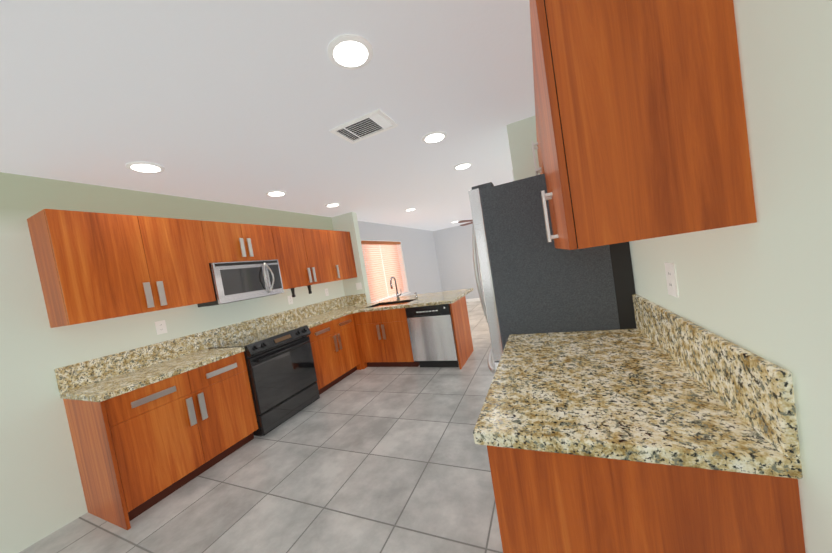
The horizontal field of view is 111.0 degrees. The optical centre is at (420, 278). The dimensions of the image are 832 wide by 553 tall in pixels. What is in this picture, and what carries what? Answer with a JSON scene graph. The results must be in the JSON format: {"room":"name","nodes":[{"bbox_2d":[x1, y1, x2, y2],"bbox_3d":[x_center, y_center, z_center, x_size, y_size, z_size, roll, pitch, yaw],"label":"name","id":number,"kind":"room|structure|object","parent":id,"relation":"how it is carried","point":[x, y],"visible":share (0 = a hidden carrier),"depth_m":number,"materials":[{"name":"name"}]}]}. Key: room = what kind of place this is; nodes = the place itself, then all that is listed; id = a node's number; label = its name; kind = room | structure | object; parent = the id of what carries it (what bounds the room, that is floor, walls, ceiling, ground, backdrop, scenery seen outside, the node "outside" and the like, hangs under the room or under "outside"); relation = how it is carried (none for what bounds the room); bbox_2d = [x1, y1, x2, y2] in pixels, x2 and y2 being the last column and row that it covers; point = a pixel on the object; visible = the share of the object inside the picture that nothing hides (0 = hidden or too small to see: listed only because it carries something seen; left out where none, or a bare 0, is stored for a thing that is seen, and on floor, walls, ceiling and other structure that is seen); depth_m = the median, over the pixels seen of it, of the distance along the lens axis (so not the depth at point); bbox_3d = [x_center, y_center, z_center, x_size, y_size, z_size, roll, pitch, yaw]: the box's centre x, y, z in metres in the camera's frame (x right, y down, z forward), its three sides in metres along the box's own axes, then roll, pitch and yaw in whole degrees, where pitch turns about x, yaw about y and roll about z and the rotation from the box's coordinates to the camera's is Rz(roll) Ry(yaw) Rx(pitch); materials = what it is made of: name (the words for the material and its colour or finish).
{"room":"kitchen","nodes":[
{"label":"kitchen","id":0,"kind":"room"},
{"bbox_2d":[0,172,441,552],"bbox_3d":[-1.877,0.292,3.814,0.145,2.440,12.640,-8,3,24],"label":"wall","id":1,"kind":"structure","parent":0,"point":[41,493],"depth_m":2.01,"materials":[{"name":"paint"}]},
{"bbox_2d":[27,209,215,327],"bbox_3d":[-2.341,-0.100,2.359,0.326,0.773,0.927,-8,3,24],"label":"upper cabinet","id":2,"kind":"object","parent":1,"relation":"attached to","point":[92,266],"depth_m":2.12,"materials":[{"name":"brown wood"}]},
{"bbox_2d":[155,320,167,334],"bbox_3d":[-2.344,0.441,2.587,0.007,0.118,0.075,-8,3,24],"label":"electrical outlet","id":3,"kind":"object","parent":1,"relation":"attached to","point":[161,327],"visible":1,"depth_m":2.58,"materials":[{"name":"white plastic"}]},
{"bbox_2d":[54,296,345,391],"bbox_3d":[-1.917,0.554,3.486,0.022,0.175,3.236,-8,3,24],"label":"backsplash","id":4,"kind":"structure","parent":1,"relation":"attached to","point":[90,371],"depth_m":2.61,"materials":[{"name":"beige stone"}]},
{"bbox_2d":[203,221,278,262],"bbox_3d":[-2.040,-0.369,3.124,0.326,0.404,0.764,-8,3,24],"label":"upper cabinet","id":5,"kind":"object","parent":1,"relation":"attached to","point":[227,242],"depth_m":3.01,"materials":[{"name":"brown wood"}]},
{"bbox_2d":[197,260,283,306],"bbox_3d":[-1.938,0.030,3.126,0.407,0.408,0.744,-8,3,24],"label":"microwave","id":6,"kind":"object","parent":5,"relation":"attached to","point":[238,281],"visible":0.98,"depth_m":2.98,"materials":[{"name":"silver metal"}]},
{"bbox_2d":[287,295,292,304],"bbox_3d":[-1.777,0.292,3.913,0.007,0.118,0.075,-8,3,24],"label":"electrical outlet","id":7,"kind":"object","parent":1,"relation":"attached to","point":[290,300],"visible":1,"depth_m":3.91,"materials":[{"name":"white plastic"}]},
{"bbox_2d":[275,226,334,288],"bbox_3d":[-1.672,-0.276,3.922,0.326,0.773,0.965,-8,3,24],"label":"upper cabinet","id":8,"kind":"object","parent":1,"relation":"attached to","point":[305,258],"depth_m":3.80,"materials":[{"name":"brown wood"}]},
{"bbox_2d":[290,285,311,296],"bbox_3d":[-1.595,0.169,3.849,0.080,0.122,0.314,-8,3,24],"label":"towel holder","id":9,"kind":"object","parent":8,"relation":"attached to","point":[293,291],"visible":0.98,"depth_m":3.72,"materials":[{"name":"black metal"}]},
{"bbox_2d":[327,230,356,280],"bbox_3d":[-1.375,-0.354,4.618,0.326,0.773,0.556,-8,3,24],"label":"upper cabinet","id":10,"kind":"object","parent":1,"relation":"attached to","point":[341,247],"depth_m":4.54,"materials":[{"name":"brown wood"}]},
{"bbox_2d":[361,240,410,296],"bbox_3d":[-0.765,-0.186,6.406,0.150,1.325,1.810,-8,3,24],"label":"window","id":11,"kind":"structure","parent":1,"relation":"in","point":[404,274],"depth_m":7.18,"materials":[{"name":"white"}]},
{"bbox_2d":[361,241,406,302],"bbox_3d":[-0.778,-0.193,6.411,0.114,1.281,1.724,-8,3,24],"label":"window blinds","id":12,"kind":"object","parent":11,"relation":"attached to","point":[383,264],"visible":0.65,"depth_m":6.33,"materials":[{"name":"beige"}]},
{"bbox_2d":[19,300,502,552],"bbox_3d":[0.472,1.216,3.055,6.200,0.060,12.900,-8,3,24],"label":"floor","id":13,"kind":"structure","parent":0,"point":[381,460],"depth_m":1.95,"materials":[{"name":"tile"}]},
{"bbox_2d":[63,352,257,529],"bbox_3d":[-2.021,1.182,2.364,0.576,0.855,0.948,-8,3,24],"label":"base cabinet","id":14,"kind":"object","parent":13,"relation":"on","point":[150,426],"depth_m":2.03,"materials":[{"name":"brown wood"}]},
{"bbox_2d":[59,348,244,403],"bbox_3d":[-2.083,0.740,2.333,0.601,0.040,0.958,-8,3,24],"label":"countertop","id":15,"kind":"structure","parent":14,"relation":"on","point":[129,381],"depth_m":2.13,"materials":[{"name":"beige stone"}]},
{"bbox_2d":[208,325,319,435],"bbox_3d":[-1.628,1.061,3.116,0.662,0.905,0.754,-8,3,24],"label":"range","id":16,"kind":"object","parent":13,"relation":"on","point":[281,373],"visible":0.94,"depth_m":2.93,"materials":[{"name":"black metal"}]},
{"bbox_2d":[308,328,361,394],"bbox_3d":[-1.362,1.009,3.903,0.576,0.855,0.899,-8,3,24],"label":"base cabinet","id":17,"kind":"object","parent":13,"relation":"on","point":[334,350],"depth_m":3.72,"materials":[{"name":"brown wood"}]},
{"bbox_2d":[270,288,472,328],"bbox_3d":[-0.507,0.410,4.095,2.126,0.040,2.038,-8,3,24],"label":"countertop","id":18,"kind":"structure","parent":17,"relation":"on","point":[353,314],"depth_m":4.00,"materials":[{"name":"beige stone"}]},
{"bbox_2d":[370,300,409,307],"bbox_3d":[-0.417,0.494,4.289,0.724,0.243,0.454,-8,3,24],"label":"sink","id":19,"kind":"object","parent":18,"relation":"in","point":[387,301],"depth_m":4.48,"materials":[{"name":"silver metal"}]},
{"bbox_2d":[390,277,400,299],"bbox_3d":[-0.379,0.155,4.476,0.108,0.388,0.193,-8,3,24],"label":"faucet","id":20,"kind":"object","parent":18,"relation":"on","point":[397,294],"visible":1,"depth_m":4.53,"materials":[{"name":"silver metal"}]},
{"bbox_2d":[358,324,418,367],"bbox_3d":[-0.421,0.840,4.313,0.884,0.855,0.579,-8,3,24],"label":"base cabinet","id":21,"kind":"object","parent":13,"relation":"on","point":[383,345],"depth_m":4.04,"materials":[{"name":"brown wood"}]},
{"bbox_2d":[405,304,458,366],"bbox_3d":[0.256,0.749,3.984,0.616,0.850,0.594,-8,3,24],"label":"dishwasher","id":22,"kind":"object","parent":13,"relation":"on","point":[432,336],"visible":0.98,"depth_m":3.72,"materials":[{"name":"silver metal"}]},
{"bbox_2d":[468,173,636,372],"bbox_3d":[0.891,0.255,2.029,0.873,1.795,0.896,-8,3,24],"label":"refrigerator","id":23,"kind":"object","parent":13,"relation":"on","point":[533,280],"visible":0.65,"depth_m":1.60,"materials":[{"name":"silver metal"}]},
{"bbox_2d":[473,294,805,552],"bbox_3d":[0.682,0.695,1.136,0.652,1.070,0.971,-8,3,24],"label":"base cabinet","id":24,"kind":"object","parent":13,"relation":"on","point":[659,429],"visible":1,"depth_m":0.72,"materials":[{"name":"beige stone"}]},
{"bbox_2d":[0,0,534,230],"bbox_3d":[0.077,-1.250,2.946,6.200,0.060,12.900,-8,3,24],"label":"ceiling","id":25,"kind":"structure","parent":0,"point":[251,103],"depth_m":1.60,"materials":[{"name":"white paint"}]},
{"bbox_2d":[126,162,164,172],"bbox_3d":[-2.068,-0.835,2.156,0.216,0.010,0.216,-8,3,24],"label":"recessed light","id":26,"kind":"object","parent":25,"relation":"in","point":[145,167],"visible":0.94,"depth_m":2.14,"materials":[{"name":"white"}]},
{"bbox_2d":[265,190,286,196],"bbox_3d":[-1.616,-0.954,3.212,0.216,0.010,0.216,-8,3,24],"label":"recessed light","id":27,"kind":"object","parent":25,"relation":"in","point":[274,193],"visible":0.96,"depth_m":3.19,"materials":[{"name":"white"}]},
{"bbox_2d":[325,203,340,206],"bbox_3d":[-1.250,-1.052,4.094,0.216,0.010,0.216,-8,3,24],"label":"recessed light","id":28,"kind":"object","parent":25,"relation":"in","point":[332,204],"visible":1,"depth_m":4.07,"materials":[{"name":"white"}]},
{"bbox_2d":[327,34,372,69],"bbox_3d":[-0.333,-1.078,1.370,0.216,0.010,0.216,-8,3,24],"label":"recessed light","id":29,"kind":"object","parent":25,"relation":"in","point":[350,51],"visible":1,"depth_m":1.35,"materials":[{"name":"white"}]},
{"bbox_2d":[329,109,397,143],"bbox_3d":[-0.406,-1.097,2.082,0.420,0.012,0.270,-8,3,24],"label":"ceiling vent","id":30,"kind":"object","parent":25,"relation":"in","point":[370,124],"visible":1,"depth_m":2.07,"materials":[{"name":"white metal"}]},
{"bbox_2d":[422,131,446,143],"bbox_3d":[0.121,-1.198,2.431,0.216,0.010,0.216,-8,3,24],"label":"recessed light","id":31,"kind":"object","parent":25,"relation":"in","point":[433,137],"visible":1,"depth_m":2.41,"materials":[{"name":"white"}]},
{"bbox_2d":[454,162,471,169],"bbox_3d":[0.492,-1.295,3.300,0.216,0.010,0.216,-8,3,24],"label":"recessed light","id":32,"kind":"object","parent":25,"relation":"in","point":[461,166],"visible":0.94,"depth_m":3.28,"materials":[{"name":"white"}]},
{"bbox_2d":[458,220,472,225],"bbox_3d":[1.611,-1.429,7.072,1.409,0.428,1.389,-8,3,24],"label":"ceiling fan","id":33,"kind":"object","parent":25,"relation":"hanging from","point":[469,221],"visible":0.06,"depth_m":6.90,"materials":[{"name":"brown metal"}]},
{"bbox_2d":[331,212,370,303],"bbox_3d":[-1.113,0.120,4.933,0.435,2.440,0.120,-8,3,24],"label":"wall","id":34,"kind":"structure","parent":0,"point":[347,222],"depth_m":4.82,"materials":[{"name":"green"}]},
{"bbox_2d":[346,293,365,303],"bbox_3d":[-1.093,0.361,4.869,0.409,0.175,0.022,-8,3,24],"label":"backsplash","id":35,"kind":"structure","parent":34,"relation":"attached to","point":[361,298],"depth_m":4.85,"materials":[{"name":"beige stone"}]},
{"bbox_2d":[356,282,361,289],"bbox_3d":[-1.034,0.127,4.829,0.115,0.118,0.010,-8,3,24],"label":"light switch","id":36,"kind":"object","parent":34,"relation":"attached to","point":[358,286],"visible":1,"depth_m":4.83,"materials":[{"name":"white plastic"}]},
{"bbox_2d":[433,224,483,298],"bbox_3d":[2.493,-0.623,8.687,4.335,2.440,0.120,-8,3,24],"label":"wall","id":37,"kind":"structure","parent":0,"point":[454,248],"depth_m":9.18,"materials":[{"name":"grey paint"}]},
{"bbox_2d":[466,297,484,301],"bbox_3d":[2.666,0.541,8.670,4.065,0.090,0.017,-8,3,24],"label":"baseboard","id":38,"kind":"structure","parent":37,"relation":"attached to","point":[473,299],"depth_m":9.08,"materials":[{"name":"white wood"}]},
{"bbox_2d":[506,116,539,180],"bbox_3d":[1.246,-0.145,2.385,0.668,2.440,0.100,-8,3,24],"label":"wall","id":39,"kind":"structure","parent":0,"point":[522,135],"depth_m":2.39,"materials":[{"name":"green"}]},
{"bbox_2d":[629,0,831,552],"bbox_3d":[0.256,0.146,-0.619,0.120,2.440,6.230,-8,3,24],"label":"wall","id":40,"kind":"structure","parent":0,"point":[761,287],"depth_m":0.52,"materials":[{"name":"paint"}]},
{"bbox_2d":[533,128,544,191],"bbox_3d":[0.963,-0.858,1.872,0.338,0.300,0.906,-8,3,24],"label":"upper cabinet","id":41,"kind":"object","parent":40,"relation":"attached to","point":[534,144],"depth_m":1.91,"materials":[{"name":"brown wood"}]},
{"bbox_2d":[529,0,756,249],"bbox_3d":[0.644,-0.526,1.047,0.338,0.783,0.920,-8,3,24],"label":"upper cabinet","id":42,"kind":"object","parent":40,"relation":"attached to","point":[641,128],"depth_m":0.63,"materials":[{"name":"brown wood"}]},
{"bbox_2d":[664,262,678,297],"bbox_3d":[0.889,0.003,1.013,0.007,0.118,0.075,-8,3,24],"label":"electrical outlet","id":43,"kind":"object","parent":40,"relation":"attached to","point":[671,279],"visible":0.98,"depth_m":1.00,"materials":[{"name":"white plastic"}]}
]}

